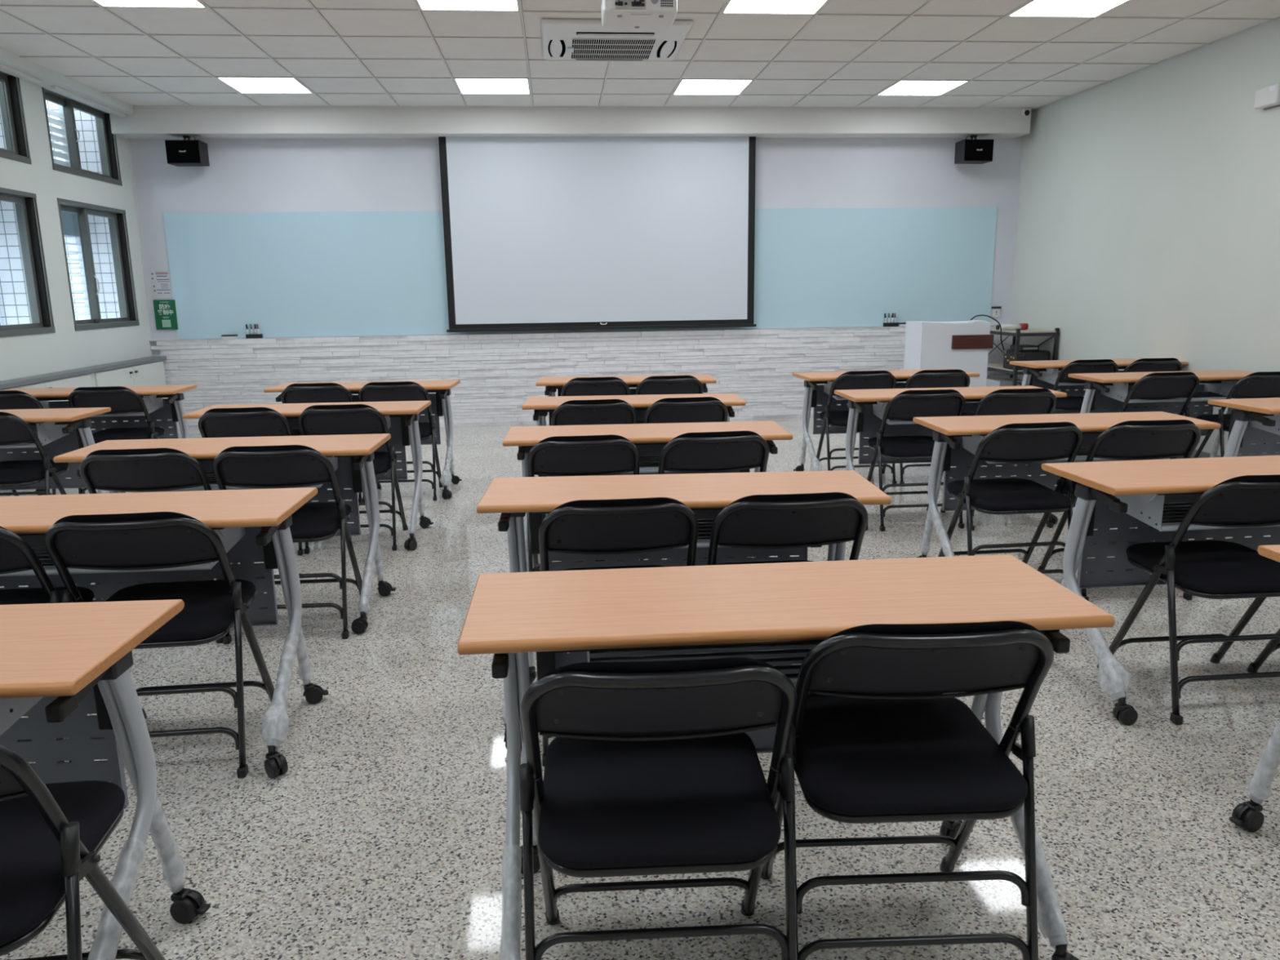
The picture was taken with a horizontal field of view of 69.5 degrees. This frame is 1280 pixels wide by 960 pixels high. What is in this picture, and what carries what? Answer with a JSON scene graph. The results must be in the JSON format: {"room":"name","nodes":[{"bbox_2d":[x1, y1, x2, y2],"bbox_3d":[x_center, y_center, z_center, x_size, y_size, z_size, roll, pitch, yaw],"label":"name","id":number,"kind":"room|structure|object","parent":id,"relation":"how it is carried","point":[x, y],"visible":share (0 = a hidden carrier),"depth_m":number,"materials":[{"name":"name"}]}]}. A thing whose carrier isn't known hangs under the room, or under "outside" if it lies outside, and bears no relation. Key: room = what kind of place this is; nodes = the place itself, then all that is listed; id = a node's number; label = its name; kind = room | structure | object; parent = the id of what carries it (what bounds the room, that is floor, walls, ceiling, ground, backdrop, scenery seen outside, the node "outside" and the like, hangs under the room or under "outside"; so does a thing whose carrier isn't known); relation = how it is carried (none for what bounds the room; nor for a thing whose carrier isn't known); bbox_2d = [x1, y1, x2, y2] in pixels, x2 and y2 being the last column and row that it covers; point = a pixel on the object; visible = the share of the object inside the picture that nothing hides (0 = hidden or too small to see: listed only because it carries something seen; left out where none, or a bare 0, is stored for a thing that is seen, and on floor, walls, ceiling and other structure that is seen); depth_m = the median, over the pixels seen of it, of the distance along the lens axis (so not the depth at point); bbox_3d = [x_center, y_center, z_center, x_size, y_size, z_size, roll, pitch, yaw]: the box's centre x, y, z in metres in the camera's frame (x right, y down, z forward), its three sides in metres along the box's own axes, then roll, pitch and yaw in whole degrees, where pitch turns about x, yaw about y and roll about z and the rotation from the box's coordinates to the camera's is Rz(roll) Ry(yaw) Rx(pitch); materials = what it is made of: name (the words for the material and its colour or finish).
{"room":"classroom","nodes":[
{"label":"classroom","id":0,"kind":"room"},
{"bbox_2d":[0,100,119,324],"bbox_3d":[-4.803,-1.554,4.969,0.610,2.600,7.425,-2,12,-5],"label":"window glass","id":1,"kind":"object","parent":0,"point":[14,303],"depth_m":8.38,"materials":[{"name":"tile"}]},
{"bbox_2d":[46,105,71,167],"bbox_3d":[-5.136,-2.823,7.711,0.041,0.820,1.424,-2,12,-5],"label":"window blind","id":2,"kind":"object","parent":1,"relation":"attached to","point":[65,156],"visible":0.24,"depth_m":8.26,"materials":[{"name":"grey"}]},
{"bbox_2d":[65,237,90,319],"bbox_3d":[-5.119,-1.609,7.963,0.065,1.000,1.424,-2,12,-5],"label":"screen","id":3,"kind":"object","parent":1,"relation":"attached to","point":[80,259],"visible":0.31,"depth_m":8.55,"materials":[{"name":"white"}]},
{"bbox_2d":[0,76,153,381],"bbox_3d":[-4.245,-0.815,3.220,0.160,3.050,11.166,-2,12,-5],"label":"wall","id":4,"kind":"structure","parent":0,"point":[66,348],"depth_m":7.19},
{"bbox_2d":[0,71,31,164],"bbox_3d":[-4.539,-2.535,6.208,0.147,0.640,1.180,-2,12,-5],"label":"window","id":5,"kind":"structure","parent":4,"relation":"in","point":[15,150],"depth_m":6.74,"materials":[{"name":"grey metal"}]},
{"bbox_2d":[0,186,55,337],"bbox_3d":[-4.525,-1.514,6.420,0.147,1.025,1.180,-2,12,-5],"label":"window","id":6,"kind":"structure","parent":4,"relation":"in","point":[23,201],"depth_m":6.93,"materials":[{"name":"grey metal"}]},
{"bbox_2d":[0,48,133,113],"bbox_3d":[-4.070,-2.169,2.805,0.205,0.095,10.870,-2,12,-5],"label":"trim","id":7,"kind":"structure","parent":4,"relation":"attached to","point":[49,77],"depth_m":6.97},
{"bbox_2d":[41,87,122,186],"bbox_3d":[-4.671,-2.833,7.651,0.147,0.640,1.160,-2,12,-5],"label":"window","id":8,"kind":"structure","parent":4,"relation":"in","point":[109,174],"depth_m":7.71,"materials":[{"name":"grey metal"}]},
{"bbox_2d":[57,197,139,330],"bbox_3d":[-4.656,-1.812,7.863,0.147,1.025,1.160,-2,12,-5],"label":"window","id":9,"kind":"structure","parent":4,"relation":"in","point":[115,216],"depth_m":7.97,"materials":[{"name":"grey metal"}]},
{"bbox_2d":[50,85,154,313],"bbox_3d":[-4.510,-2.280,7.858,0.073,1.730,1.433,-2,12,-5],"label":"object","id":10,"kind":"object","parent":4,"relation":"attached to","point":[55,88],"visible":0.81,"depth_m":7.87,"materials":[{"name":"white plastic"}]},
{"bbox_2d":[127,135,1022,355],"bbox_3d":[-0.436,-2.098,9.129,8.905,3.050,0.200,-2,12,-5],"label":"wall","id":11,"kind":"structure","parent":0,"point":[242,175],"depth_m":8.74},
{"bbox_2d":[149,270,173,298],"bbox_3d":[-4.495,-1.841,8.705,0.213,0.265,0.003,-2,12,-5],"label":"notice","id":12,"kind":"object","parent":11,"relation":"attached to","point":[161,283],"visible":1,"depth_m":8.70,"materials":[{"name":"white paper"}]},
{"bbox_2d":[153,299,177,329],"bbox_3d":[-4.494,-1.565,8.749,0.198,0.277,0.003,-2,12,-5],"label":"poster","id":13,"kind":"object","parent":11,"relation":"attached to","point":[165,311],"visible":1,"depth_m":8.75,"materials":[{"name":"green paper"}]},
{"bbox_2d":[164,135,209,166],"bbox_3d":[-4.078,-2.971,8.315,0.296,0.254,0.214,-1,12,-3],"label":"wall speaker","id":14,"kind":"object","parent":11,"relation":"attached to","point":[180,153],"visible":1,"depth_m":8.23,"materials":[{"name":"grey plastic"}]},
{"bbox_2d":[164,140,199,162],"bbox_3d":[-4.073,-2.925,8.225,0.284,0.188,0.014,-1,12,-3],"label":"grille","id":15,"kind":"object","parent":14,"relation":"attached to","point":[177,151],"depth_m":8.22,"materials":[{"name":"black"}]},
{"bbox_2d":[163,210,603,338],"bbox_3d":[-2.393,-1.977,8.865,4.066,1.160,0.013,-2,12,-5],"label":"board","id":16,"kind":"object","parent":11,"relation":"attached to","point":[312,273],"visible":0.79,"depth_m":8.79,"materials":[{"name":"blue"}]},
{"bbox_2d":[109,102,1031,138],"bbox_3d":[-0.475,-3.344,8.611,8.420,0.258,0.301,-2,12,-5],"label":"ceiling beam","id":17,"kind":"structure","parent":11,"relation":"attached to","point":[147,122],"depth_m":8.46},
{"bbox_2d":[149,324,1011,434],"bbox_3d":[-0.407,-1.019,9.214,8.498,0.903,0.073,-2,12,-5],"label":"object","id":18,"kind":"structure","parent":11,"relation":"attached to","point":[497,374],"depth_m":9.13,"materials":[{"name":"white stone"}]},
{"bbox_2d":[438,136,756,332],"bbox_3d":[-0.369,-2.373,8.850,3.030,1.840,0.040,-2,12,-5],"label":"projection screen","id":19,"kind":"object","parent":11,"relation":"hanging from","point":[541,233],"visible":0.96,"depth_m":8.85,"materials":[{"name":"white fabric"}]},
{"bbox_2d":[604,206,997,331],"bbox_3d":[1.611,-2.105,9.204,3.964,1.160,0.013,-2,12,-5],"label":"board","id":20,"kind":"object","parent":11,"relation":"attached to","point":[814,267],"visible":0.64,"depth_m":9.26,"materials":[{"name":"blue"}]},
{"bbox_2d":[954,134,994,164],"bbox_3d":[3.233,-3.206,8.934,0.296,0.254,0.214,-2,12,-8],"label":"wall speaker","id":21,"kind":"object","parent":11,"relation":"attached to","point":[967,151],"visible":1,"depth_m":8.85,"materials":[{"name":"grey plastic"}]},
{"bbox_2d":[964,139,993,160],"bbox_3d":[3.248,-3.160,8.845,0.284,0.188,0.014,-2,12,-8],"label":"grille","id":22,"kind":"object","parent":21,"relation":"attached to","point":[974,149],"depth_m":8.84,"materials":[{"name":"black"}]},
{"bbox_2d":[0,417,1279,959],"bbox_3d":[0.043,0.590,3.901,9.005,0.100,11.566,-2,12,-5],"label":"floor","id":23,"kind":"structure","parent":0,"point":[382,836],"depth_m":2.40,"materials":[{"name":"stone"}]},
{"bbox_2d":[0,411,68,494],"bbox_3d":[-3.266,0.005,4.818,0.472,0.778,0.474,-2,12,-5],"label":"folding chair","id":24,"kind":"object","parent":23,"relation":"on","point":[14,429],"visible":0.66,"depth_m":4.66,"materials":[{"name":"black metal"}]},
{"bbox_2d":[0,390,85,496],"bbox_3d":[-3.891,-0.200,5.847,0.472,0.778,0.474,-2,12,-5],"label":"folding chair","id":25,"kind":"object","parent":23,"relation":"on","point":[9,399],"visible":0.39,"depth_m":5.62,"materials":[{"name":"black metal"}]},
{"bbox_2d":[0,373,92,495],"bbox_3d":[-4.374,-0.359,6.764,0.150,0.717,1.435,-2,12,-5],"label":"storage cabinet","id":26,"kind":"object","parent":23,"relation":"on","point":[82,380],"visible":0.16,"depth_m":6.96,"materials":[{"name":"white"}]},
{"bbox_2d":[0,526,93,762],"bbox_3d":[-1.832,0.439,2.627,0.472,0.778,0.474,-2,12,-5],"label":"folding chair","id":27,"kind":"object","parent":23,"relation":"on","point":[16,555],"visible":0.38,"depth_m":2.48,"materials":[{"name":"black metal"}]},
{"bbox_2d":[0,407,111,493],"bbox_3d":[-3.445,0.021,4.844,1.177,0.729,0.528,-2,12,-4],"label":"table","id":28,"kind":"object","parent":23,"relation":"on","point":[58,430],"visible":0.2,"depth_m":4.94,"materials":[{"name":"brown wood"}]},
{"bbox_2d":[0,743,165,959],"bbox_3d":[-1.103,0.664,1.494,0.472,0.778,0.474,-2,12,-7],"label":"folding chair","id":29,"kind":"object","parent":23,"relation":"on","point":[52,836],"visible":1,"depth_m":1.44,"materials":[{"name":"black metal"}]},
{"bbox_2d":[0,384,197,496],"bbox_3d":[-3.545,-0.227,6.046,1.176,0.729,0.513,-2,12,-6],"label":"table","id":30,"kind":"object","parent":23,"relation":"on","point":[172,407],"visible":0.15,"depth_m":6.14,"materials":[{"name":"brown wood"}]},
{"bbox_2d":[0,599,210,959],"bbox_3d":[-1.480,0.652,1.670,1.177,0.729,0.528,-1,12,-3],"label":"table","id":31,"kind":"object","parent":23,"relation":"on","point":[61,664],"visible":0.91,"depth_m":1.75,"materials":[{"name":"brown wood"}]},
{"bbox_2d":[68,386,164,493],"bbox_3d":[-3.356,-0.240,6.002,0.472,0.778,0.474,-2,12,-6],"label":"folding chair","id":32,"kind":"object","parent":23,"relation":"on","point":[120,399],"visible":0.67,"depth_m":5.80,"materials":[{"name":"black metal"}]},
{"bbox_2d":[90,360,172,435],"bbox_3d":[-4.500,-0.645,8.149,0.150,0.717,1.400,-2,12,-5],"label":"storage cabinet","id":33,"kind":"object","parent":23,"relation":"on","point":[150,373],"visible":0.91,"depth_m":8.11,"materials":[{"name":"white"}]},
{"bbox_2d":[0,355,166,389],"bbox_3d":[-4.076,-0.044,3.366,0.149,0.035,11.070,-2,12,-5],"label":"countertop","id":34,"kind":"structure","parent":33,"relation":"on","point":[17,382],"depth_m":7.15,"materials":[{"name":"grey"}]},
{"bbox_2d":[43,511,274,777],"bbox_3d":[-1.361,0.422,2.676,0.472,0.778,0.474,-2,12,-6],"label":"folding chair","id":35,"kind":"object","parent":23,"relation":"on","point":[152,540],"visible":0.81,"depth_m":2.51,"materials":[{"name":"black metal"}]},
{"bbox_2d":[79,448,238,643],"bbox_3d":[-1.875,0.222,3.677,0.472,0.778,0.474,-2,12,-6],"label":"folding chair","id":36,"kind":"object","parent":23,"relation":"on","point":[146,469],"visible":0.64,"depth_m":3.45,"materials":[{"name":"black metal"}]},
{"bbox_2d":[0,487,328,778],"bbox_3d":[-1.573,0.438,2.706,1.176,0.729,0.537,-2,12,-4],"label":"table","id":37,"kind":"object","parent":23,"relation":"on","point":[252,526],"visible":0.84,"depth_m":2.75,"materials":[{"name":"brown wood"}]},
{"bbox_2d":[53,433,395,634],"bbox_3d":[-1.636,0.214,3.791,1.176,0.729,0.513,-2,12,-3],"label":"table","id":38,"kind":"object","parent":23,"relation":"on","point":[351,456],"visible":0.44,"depth_m":3.80,"materials":[{"name":"brown wood"}]},
{"bbox_2d":[198,407,303,555],"bbox_3d":[-1.999,-0.020,4.852,0.472,0.778,0.474,-2,12,-6],"label":"folding chair","id":39,"kind":"object","parent":23,"relation":"on","point":[243,421],"visible":0.44,"depth_m":4.62,"materials":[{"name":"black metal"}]},
{"bbox_2d":[212,444,362,644],"bbox_3d":[-1.394,0.209,3.704,0.472,0.778,0.474,-2,12,-4],"label":"folding chair","id":40,"kind":"object","parent":23,"relation":"on","point":[284,466],"visible":0.77,"depth_m":3.52,"materials":[{"name":"black metal"}]},
{"bbox_2d":[182,400,433,550],"bbox_3d":[-1.729,-0.025,4.948,1.177,0.729,0.528,-1,12,-3],"label":"table","id":41,"kind":"object","parent":23,"relation":"on","point":[402,417],"visible":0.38,"depth_m":5.01,"materials":[{"name":"brown wood"}]},
{"bbox_2d":[280,382,362,502],"bbox_3d":[-2.044,-0.266,6.036,0.472,0.778,0.474,-2,12,-5],"label":"folding chair","id":42,"kind":"object","parent":23,"relation":"on","point":[314,393],"visible":0.42,"depth_m":5.79,"materials":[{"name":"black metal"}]},
{"bbox_2d":[297,404,408,554],"bbox_3d":[-1.525,-0.041,4.920,0.472,0.778,0.474,-2,12,-4],"label":"folding chair","id":43,"kind":"object","parent":23,"relation":"on","point":[348,419],"visible":0.71,"depth_m":4.72,"materials":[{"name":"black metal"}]},
{"bbox_2d":[263,379,462,499],"bbox_3d":[-1.799,-0.270,6.133,1.176,0.729,0.537,-1,12,-2],"label":"table","id":44,"kind":"object","parent":23,"relation":"on","point":[441,406],"visible":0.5,"depth_m":6.18,"materials":[{"name":"brown wood"}]},
{"bbox_2d":[358,381,443,502],"bbox_3d":[-1.565,-0.276,6.052,0.472,0.778,0.474,-2,12,-4],"label":"folding chair","id":45,"kind":"object","parent":23,"relation":"on","point":[402,390],"visible":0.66,"depth_m":5.84,"materials":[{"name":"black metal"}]},
{"bbox_2d":[526,435,644,572],"bbox_3d":[-0.232,0.166,3.832,0.472,0.778,0.474,-2,12,-5],"label":"folding chair","id":46,"kind":"object","parent":23,"relation":"on","point":[592,455],"visible":0.49,"depth_m":3.61,"materials":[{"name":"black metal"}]},
{"bbox_2d":[551,399,636,425],"bbox_3d":[-0.249,-0.071,4.973,0.472,0.778,0.474,-2,12,-6],"label":"folding chair","id":47,"kind":"object","parent":23,"relation":"on","point":[601,411],"visible":0.45,"depth_m":4.73,"materials":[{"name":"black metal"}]},
{"bbox_2d":[560,377,630,395],"bbox_3d":[-0.298,-0.316,6.158,0.472,0.778,0.474,-2,12,-6],"label":"folding chair","id":48,"kind":"object","parent":23,"relation":"on","point":[584,386],"visible":0.37,"depth_m":5.91,"materials":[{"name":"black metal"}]},
{"bbox_2d":[538,497,698,766],"bbox_3d":[-0.068,0.386,2.760,0.472,0.778,0.474,-2,12,-5],"label":"folding chair","id":49,"kind":"object","parent":23,"relation":"on","point":[639,525],"visible":0.52,"depth_m":2.54,"materials":[{"name":"black metal"}]},
{"bbox_2d":[535,373,715,426],"bbox_3d":[-0.090,-0.328,6.289,1.176,0.729,0.513,-1,12,-1],"label":"table","id":50,"kind":"object","parent":23,"relation":"on","point":[551,384],"visible":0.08,"depth_m":6.21,"materials":[{"name":"brown wood"}]},
{"bbox_2d":[521,393,746,476],"bbox_3d":[-0.031,-0.083,5.108,1.176,0.729,0.537,-1,12,-2],"label":"table","id":51,"kind":"object","parent":23,"relation":"on","point":[541,406],"visible":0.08,"depth_m":5.06,"materials":[{"name":"brown wood"}]},
{"bbox_2d":[502,421,792,572],"bbox_3d":[0.031,0.149,3.988,1.177,0.729,0.528,-1,12,-3],"label":"table","id":52,"kind":"object","parent":23,"relation":"on","point":[650,439],"visible":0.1,"depth_m":3.93,"materials":[{"name":"brown wood"}]},
{"bbox_2d":[519,657,797,959],"bbox_3d":[0.028,0.607,1.689,0.472,0.778,0.474,-1,12,-2],"label":"folding chair","id":53,"kind":"object","parent":23,"relation":"on","point":[651,767],"visible":1,"depth_m":1.53,"materials":[{"name":"black metal"}]},
{"bbox_2d":[635,375,702,395],"bbox_3d":[0.176,-0.329,6.188,0.472,0.778,0.474,-2,12,-6],"label":"folding chair","id":54,"kind":"object","parent":23,"relation":"on","point":[664,384],"visible":0.38,"depth_m":5.94,"materials":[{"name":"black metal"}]},
{"bbox_2d":[476,470,891,750],"bbox_3d":[0.126,0.377,2.883,1.176,0.729,0.513,-1,12,-2],"label":"table","id":55,"kind":"object","parent":23,"relation":"on","point":[706,495],"visible":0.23,"depth_m":2.87,"materials":[{"name":"brown wood"}]},
{"bbox_2d":[643,396,728,423],"bbox_3d":[0.224,-0.085,5.010,0.472,0.778,0.474,-2,12,-7],"label":"folding chair","id":56,"kind":"object","parent":23,"relation":"on","point":[701,409],"visible":0.46,"depth_m":4.77,"materials":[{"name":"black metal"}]},
{"bbox_2d":[657,431,769,559],"bbox_3d":[0.281,0.149,3.879,0.472,0.778,0.474,-2,12,-7],"label":"folding chair","id":57,"kind":"object","parent":23,"relation":"on","point":[730,451],"visible":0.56,"depth_m":3.65,"materials":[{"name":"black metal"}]},
{"bbox_2d":[457,554,1115,959],"bbox_3d":[0.263,0.582,1.887,1.176,0.729,0.537,-2,12,-4],"label":"table","id":58,"kind":"object","parent":23,"relation":"on","point":[775,614],"visible":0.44,"depth_m":1.80,"materials":[{"name":"brown wood"}]},
{"bbox_2d":[707,492,867,666],"bbox_3d":[0.409,0.373,2.792,0.472,0.778,0.474,-2,12,-5],"label":"folding chair","id":59,"kind":"object","parent":23,"relation":"on","point":[784,521],"visible":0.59,"depth_m":2.57,"materials":[{"name":"black metal"}]},
{"bbox_2d":[816,370,897,484],"bbox_3d":[1.469,-0.376,6.322,0.472,0.778,0.474,-2,12,-5],"label":"folding chair","id":60,"kind":"object","parent":23,"relation":"on","point":[865,380],"visible":0.68,"depth_m":6.12,"materials":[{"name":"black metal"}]},
{"bbox_2d":[792,368,979,471],"bbox_3d":[1.678,-0.377,6.402,1.176,0.729,0.513,-2,12,-6],"label":"table","id":61,"kind":"object","parent":23,"relation":"on","point":[815,394],"visible":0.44,"depth_m":6.41,"materials":[{"name":"brown wood"}]},
{"bbox_2d":[760,620,1053,959],"bbox_3d":[0.498,0.572,1.826,0.472,0.778,0.474,-1,12,-2],"label":"folding chair","id":62,"kind":"object","parent":23,"relation":"on","point":[877,735],"visible":0.92,"depth_m":1.67,"materials":[{"name":"black metal"}]},
{"bbox_2d":[866,389,965,531],"bbox_3d":[1.528,-0.142,5.194,0.472,0.778,0.474,-2,12,-5],"label":"folding chair","id":63,"kind":"object","parent":23,"relation":"on","point":[905,406],"visible":0.8,"depth_m":5.01,"materials":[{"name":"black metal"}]},
{"bbox_2d":[881,368,969,483],"bbox_3d":[1.959,-0.385,6.332,0.472,0.778,0.474,-2,12,-5],"label":"folding chair","id":64,"kind":"object","parent":23,"relation":"on","point":[954,378],"visible":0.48,"depth_m":6.09,"materials":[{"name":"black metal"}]},
{"bbox_2d":[903,320,993,402],"bbox_3d":[2.735,-0.914,8.239,0.635,1.004,0.405,-2,12,-5],"label":"podium","id":65,"kind":"object","parent":23,"relation":"on","point":[964,345],"visible":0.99,"depth_m":8.01,"materials":[{"name":"white"}]},
{"bbox_2d":[834,385,1066,529],"bbox_3d":[1.731,-0.139,5.252,1.176,0.729,0.537,-2,12,-4],"label":"table","id":66,"kind":"object","parent":23,"relation":"on","point":[862,416],"visible":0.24,"depth_m":5.31,"materials":[{"name":"brown wood"}]},
{"bbox_2d":[940,388,1056,530],"bbox_3d":[2.013,-0.147,5.181,0.472,0.778,0.474,-2,12,-5],"label":"folding chair","id":67,"kind":"object","parent":23,"relation":"on","point":[1016,401],"visible":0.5,"depth_m":4.95,"materials":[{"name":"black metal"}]},
{"bbox_2d":[937,422,1083,573],"bbox_3d":[1.583,0.107,3.990,0.472,0.778,0.474,-2,12,-6],"label":"folding chair","id":68,"kind":"object","parent":23,"relation":"on","point":[1023,442],"visible":0.8,"depth_m":3.82,"materials":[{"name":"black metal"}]},
{"bbox_2d":[986,328,1059,386],"bbox_3d":[3.657,-1.043,9.037,0.411,0.905,0.836,-2,12,-5],"label":"equipment rack","id":69,"kind":"object","parent":23,"relation":"on","point":[1016,334],"visible":0.39,"depth_m":8.62,"materials":[{"name":"black metal"}]},
{"bbox_2d":[912,411,1221,557],"bbox_3d":[1.851,0.098,4.103,1.177,0.729,0.528,-2,12,-3],"label":"table","id":70,"kind":"object","parent":23,"relation":"on","point":[957,439],"visible":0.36,"depth_m":4.14,"materials":[{"name":"brown wood"}]},
{"bbox_2d":[1052,359,1118,413],"bbox_3d":[3.256,-0.531,6.942,0.472,0.778,0.474,-2,12,-5],"label":"folding chair","id":71,"kind":"object","parent":23,"relation":"on","point":[1069,403],"visible":0.4,"depth_m":6.72,"materials":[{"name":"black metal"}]},
{"bbox_2d":[1008,358,1188,458],"bbox_3d":[3.464,-0.536,7.043,1.177,0.729,0.528,-2,12,-5],"label":"table","id":72,"kind":"object","parent":23,"relation":"on","point":[1041,374],"visible":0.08,"depth_m":7.02,"materials":[{"name":"brown wood"}]},
{"bbox_2d":[1037,419,1200,601],"bbox_3d":[2.079,0.095,4.013,0.472,0.778,0.474,-1,12,-2],"label":"folding chair","id":73,"kind":"object","parent":23,"relation":"on","point":[1131,440],"visible":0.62,"depth_m":3.80,"materials":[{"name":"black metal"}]},
{"bbox_2d":[1114,357,1182,458],"bbox_3d":[3.746,-0.547,6.985,0.472,0.778,0.474,-2,12,-4],"label":"folding chair","id":74,"kind":"object","parent":23,"relation":"on","point":[1171,364],"visible":0.32,"depth_m":6.72,"materials":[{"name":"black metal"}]},
{"bbox_2d":[1118,371,1199,456],"bbox_3d":[3.241,-0.324,5.946,0.472,0.778,0.474,-2,12,-6],"label":"folding chair","id":75,"kind":"object","parent":23,"relation":"on","point":[1157,385],"visible":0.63,"depth_m":5.73,"materials":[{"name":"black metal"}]},
{"bbox_2d":[1041,455,1279,725],"bbox_3d":[1.957,0.320,3.028,1.176,0.729,0.513,-2,12,-6],"label":"table","id":76,"kind":"object","parent":23,"relation":"on","point":[1144,494],"visible":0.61,"depth_m":3.01,"materials":[{"name":"brown wood"}]},
{"bbox_2d":[1067,369,1254,457],"bbox_3d":[3.438,-0.321,6.013,1.176,0.729,0.537,-2,12,-5],"label":"table","id":77,"kind":"object","parent":23,"relation":"on","point":[1104,392],"visible":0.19,"depth_m":6.03,"materials":[{"name":"brown wood"}]},
{"bbox_2d":[1097,474,1279,724],"bbox_3d":[1.835,0.319,2.949,0.472,0.778,0.474,-2,12,-5],"label":"folding chair","id":78,"kind":"object","parent":23,"relation":"on","point":[1206,569],"visible":0.98,"depth_m":2.81,"materials":[{"name":"black metal"}]},
{"bbox_2d":[1193,371,1279,457],"bbox_3d":[3.843,-0.321,5.893,0.472,0.778,0.474,-2,12,-5],"label":"folding chair","id":79,"kind":"object","parent":23,"relation":"on","point":[1256,384],"visible":0.56,"depth_m":5.70,"materials":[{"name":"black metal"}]},
{"bbox_2d":[1207,397,1279,536],"bbox_3d":[3.489,-0.032,4.618,1.176,0.729,0.513,-2,12,-6],"label":"table","id":80,"kind":"object","parent":23,"relation":"on","point":[1252,420],"visible":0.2,"depth_m":4.60,"materials":[{"name":"brown wood"}]},
{"bbox_2d":[1229,544,1279,831],"bbox_3d":[2.019,0.529,2.020,1.176,0.729,0.537,-2,12,-5],"label":"table","id":81,"kind":"object","parent":23,"relation":"on","point":[1247,815],"visible":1,"depth_m":2.23,"materials":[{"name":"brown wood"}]},
{"bbox_2d":[1246,627,1279,672],"bbox_3d":[2.327,0.322,2.900,0.472,0.778,0.474,-2,12,-5],"label":"folding chair","id":82,"kind":"object","parent":23,"relation":"on","point":[1273,645],"visible":0.95,"depth_m":3.11,"materials":[{"name":"black metal"}]},
{"bbox_2d":[0,0,1279,109],"bbox_3d":[0.049,-2.396,3.285,8.905,0.103,11.566,-2,12,-5],"label":"ceiling","id":83,"kind":"structure","parent":0,"point":[347,52],"depth_m":6.43,"materials":[{"name":"tile"}]},
{"bbox_2d":[92,0,207,8],"bbox_3d":[-2.775,-2.681,5.047,0.584,0.021,0.584,-2,12,-5],"label":"recessed light","id":84,"kind":"object","parent":83,"relation":"in","point":[116,3],"visible":0.88,"depth_m":5.28,"materials":[{"name":"white plastic"}]},
{"bbox_2d":[215,75,313,93],"bbox_3d":[-2.988,-3.165,7.388,0.584,0.021,0.584,-2,12,-5],"label":"recessed light","id":85,"kind":"object","parent":83,"relation":"in","point":[242,85],"visible":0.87,"depth_m":7.39,"materials":[{"name":"white plastic"}]},
{"bbox_2d":[415,0,519,11],"bbox_3d":[-0.982,-2.739,5.199,0.584,0.021,0.584,-2,12,-5],"label":"recessed light","id":86,"kind":"object","parent":83,"relation":"in","point":[424,5],"visible":0.96,"depth_m":5.40,"materials":[{"name":"white plastic"}]},
{"bbox_2d":[453,79,530,93],"bbox_3d":[-1.196,-3.222,7.540,0.584,0.021,0.584,-2,12,-5],"label":"recessed light","id":87,"kind":"object","parent":83,"relation":"in","point":[464,86],"visible":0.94,"depth_m":7.55,"materials":[{"name":"white plastic"}]},
{"bbox_2d":[540,18,693,60],"bbox_3d":[-0.180,-2.925,6.177,0.950,0.038,0.950,-2,12,-5],"label":"air conditioner","id":88,"kind":"object","parent":83,"relation":"attached to","point":[562,39],"visible":1,"depth_m":6.12,"materials":[{"name":"white plastic"}]},
{"bbox_2d":[570,38,656,59],"bbox_3d":[-0.192,-2.942,6.310,0.554,0.004,0.536,-2,12,-5],"label":"grille","id":89,"kind":"object","parent":88,"relation":"attached to","point":[580,48],"depth_m":6.29,"materials":[{"name":"white plastic"}]},
{"bbox_2d":[600,0,677,29],"bbox_3d":[-0.006,-2.408,4.457,0.356,0.354,0.365,-2,12,-5],"label":"projector","id":90,"kind":"object","parent":83,"relation":"hanging from","point":[615,14],"visible":1,"depth_m":4.41,"materials":[{"name":"white plastic"}]},
{"bbox_2d":[672,78,753,94],"bbox_3d":[0.597,-3.280,7.692,0.584,0.021,0.584,-2,12,-5],"label":"recessed light","id":91,"kind":"object","parent":83,"relation":"in","point":[685,86],"visible":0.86,"depth_m":7.70,"materials":[{"name":"white plastic"}]},
{"bbox_2d":[721,0,828,14],"bbox_3d":[0.811,-2.796,5.351,0.584,0.021,0.584,-2,12,-5],"label":"recessed light","id":92,"kind":"object","parent":83,"relation":"in","point":[733,6],"visible":0.88,"depth_m":5.51,"materials":[{"name":"white plastic"}]},
{"bbox_2d":[876,79,968,95],"bbox_3d":[2.390,-3.337,7.843,0.584,0.021,0.584,-2,12,-5],"label":"recessed light","id":93,"kind":"object","parent":83,"relation":"in","point":[902,87],"visible":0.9,"depth_m":7.85,"materials":[{"name":"white plastic"}]},
{"bbox_2d":[1007,0,1129,17],"bbox_3d":[2.603,-2.854,5.502,0.584,0.021,0.584,-2,12,-5],"label":"recessed light","id":94,"kind":"object","parent":83,"relation":"in","point":[1036,8],"visible":0.97,"depth_m":5.63,"materials":[{"name":"white plastic"}]},
{"bbox_2d":[1008,16,1279,455],"bbox_3d":[4.414,-1.073,3.855,0.200,3.050,11.366,-2,12,-5],"label":"wall","id":95,"kind":"structure","parent":0,"point":[1148,216],"depth_m":7.06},
{"bbox_2d":[1253,83,1279,110],"bbox_3d":[4.056,-2.464,5.941,0.072,0.133,0.200,-2,12,-5],"label":"wall box","id":96,"kind":"object","parent":95,"relation":"attached to","point":[1268,97],"visible":1,"depth_m":5.93,"materials":[{"name":"white plastic"}]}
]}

